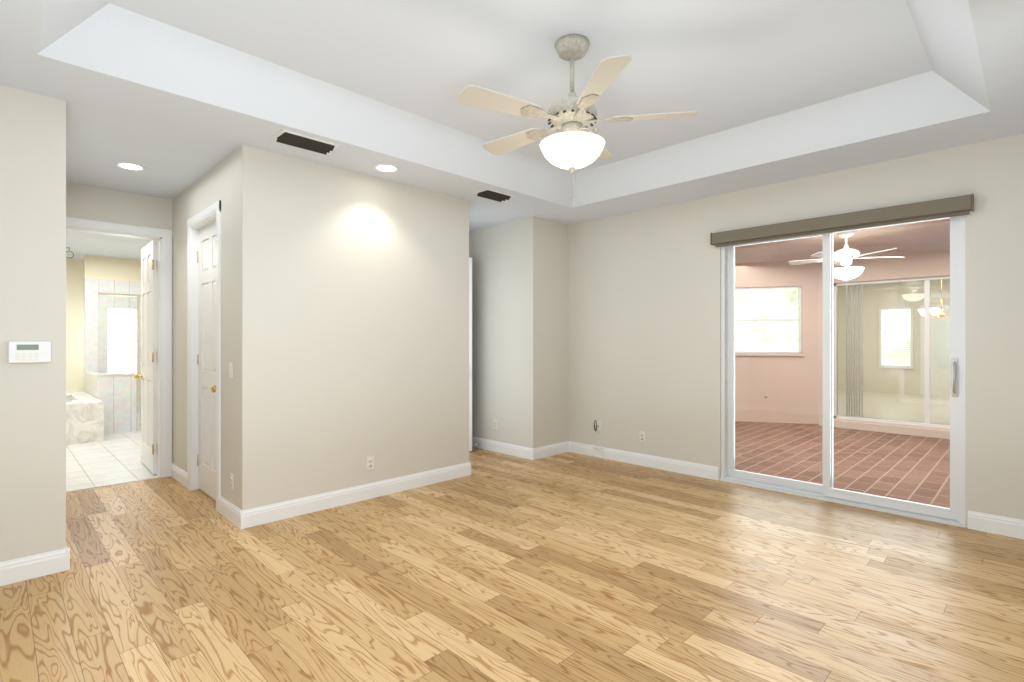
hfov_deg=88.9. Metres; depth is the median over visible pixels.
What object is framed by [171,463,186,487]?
baseboard
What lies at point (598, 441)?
cords
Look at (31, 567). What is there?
baseboard
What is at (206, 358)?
closet door
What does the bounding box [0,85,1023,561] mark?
wall
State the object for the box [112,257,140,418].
shower tile
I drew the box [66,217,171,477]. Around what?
door frame
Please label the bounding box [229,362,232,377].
light switch
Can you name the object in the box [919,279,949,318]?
chandelier
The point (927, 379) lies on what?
door frame
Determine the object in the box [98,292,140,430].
glass panel
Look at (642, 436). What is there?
outlet
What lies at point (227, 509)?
baseboard
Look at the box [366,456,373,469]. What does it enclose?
outlet
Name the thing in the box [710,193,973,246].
window valance
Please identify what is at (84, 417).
deck
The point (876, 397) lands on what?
floor
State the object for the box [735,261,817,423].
wall
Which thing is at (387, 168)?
recessed light
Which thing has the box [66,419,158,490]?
floor
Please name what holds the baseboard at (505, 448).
attached to the wall at (346, 323)
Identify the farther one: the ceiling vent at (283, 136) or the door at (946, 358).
the door at (946, 358)
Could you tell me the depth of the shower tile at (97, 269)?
8.56 m
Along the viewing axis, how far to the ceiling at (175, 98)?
3.22 m
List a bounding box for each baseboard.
[0,544,69,585]
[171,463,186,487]
[219,496,237,524]
[236,462,470,528]
[472,436,535,459]
[536,441,567,458]
[568,441,718,479]
[968,511,1023,538]
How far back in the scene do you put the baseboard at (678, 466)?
5.53 m
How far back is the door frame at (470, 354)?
6.29 m
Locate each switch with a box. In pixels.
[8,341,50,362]
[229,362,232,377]
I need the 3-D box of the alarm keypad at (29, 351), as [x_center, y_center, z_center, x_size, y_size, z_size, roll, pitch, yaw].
[-2.705,0.062,2.928,0.176,0.120,0.032,0,0,-45]
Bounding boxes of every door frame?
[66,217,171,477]
[187,200,220,511]
[720,215,965,527]
[834,276,949,428]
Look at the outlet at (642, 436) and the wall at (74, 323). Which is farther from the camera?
the wall at (74, 323)
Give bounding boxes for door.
[134,240,156,473]
[197,221,215,499]
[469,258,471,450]
[920,304,949,396]
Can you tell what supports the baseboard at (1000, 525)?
attached to the wall at (346, 323)
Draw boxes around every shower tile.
[84,255,111,433]
[108,371,136,433]
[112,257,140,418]
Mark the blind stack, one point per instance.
(854, 351)
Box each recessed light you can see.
[115,162,145,170]
[374,164,398,172]
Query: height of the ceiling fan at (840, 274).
0.764 m
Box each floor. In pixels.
[0,447,1023,681]
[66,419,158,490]
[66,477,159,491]
[735,421,949,507]
[838,390,949,424]
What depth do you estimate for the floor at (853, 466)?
6.00 m
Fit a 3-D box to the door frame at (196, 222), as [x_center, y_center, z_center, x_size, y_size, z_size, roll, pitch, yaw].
[-2.576,0.119,4.432,0.115,2.435,0.930,0,0,-45]
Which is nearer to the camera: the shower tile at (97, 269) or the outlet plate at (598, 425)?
the outlet plate at (598, 425)
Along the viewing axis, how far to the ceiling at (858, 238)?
7.02 m
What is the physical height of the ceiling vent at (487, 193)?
0.036 m
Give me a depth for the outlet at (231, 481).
3.87 m
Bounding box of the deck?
[66,389,103,444]
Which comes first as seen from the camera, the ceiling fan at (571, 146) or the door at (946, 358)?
the ceiling fan at (571, 146)
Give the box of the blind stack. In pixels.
[846,285,862,416]
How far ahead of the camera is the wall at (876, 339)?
12.48 m
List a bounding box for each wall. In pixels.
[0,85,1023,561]
[66,258,83,390]
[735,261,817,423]
[818,247,949,438]
[838,279,949,394]
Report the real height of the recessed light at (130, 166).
0.008 m
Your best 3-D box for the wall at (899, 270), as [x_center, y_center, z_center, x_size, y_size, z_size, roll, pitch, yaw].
[4.206,-0.138,6.294,4.560,3.150,9.000,0,0,-45]
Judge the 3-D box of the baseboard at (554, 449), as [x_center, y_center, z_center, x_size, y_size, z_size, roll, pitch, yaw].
[0.463,1.274,6.088,0.600,0.126,0.016,0,0,-45]
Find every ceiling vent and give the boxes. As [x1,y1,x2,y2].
[272,129,339,154]
[474,188,514,201]
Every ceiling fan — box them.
[458,34,698,199]
[789,230,904,294]
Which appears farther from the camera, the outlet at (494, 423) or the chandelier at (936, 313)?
the chandelier at (936, 313)
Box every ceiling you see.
[0,0,1023,259]
[735,218,949,262]
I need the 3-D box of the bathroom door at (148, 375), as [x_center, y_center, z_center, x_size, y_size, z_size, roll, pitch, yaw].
[-3.805,0.160,5.465,0.177,2.330,0.766,0,0,-43]
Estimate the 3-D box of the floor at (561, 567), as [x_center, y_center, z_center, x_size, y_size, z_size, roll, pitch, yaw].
[-0.921,1.387,4.019,5.560,0.100,8.100,0,0,-45]
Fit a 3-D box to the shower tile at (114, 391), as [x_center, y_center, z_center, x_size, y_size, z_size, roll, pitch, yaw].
[-5.711,0.902,7.662,0.320,0.870,0.140,0,0,-45]
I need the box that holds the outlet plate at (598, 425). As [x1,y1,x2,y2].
[596,421,600,430]
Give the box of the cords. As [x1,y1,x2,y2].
[594,420,606,460]
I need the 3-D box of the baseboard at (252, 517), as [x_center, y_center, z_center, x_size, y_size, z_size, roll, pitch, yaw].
[-1.172,1.274,4.463,2.142,0.126,0.016,0,0,-45]
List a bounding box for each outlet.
[230,473,233,489]
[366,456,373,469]
[493,419,496,428]
[640,431,645,442]
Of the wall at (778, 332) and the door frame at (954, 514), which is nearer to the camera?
the door frame at (954, 514)
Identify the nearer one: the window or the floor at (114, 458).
the floor at (114, 458)
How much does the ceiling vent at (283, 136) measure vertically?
0.036 m

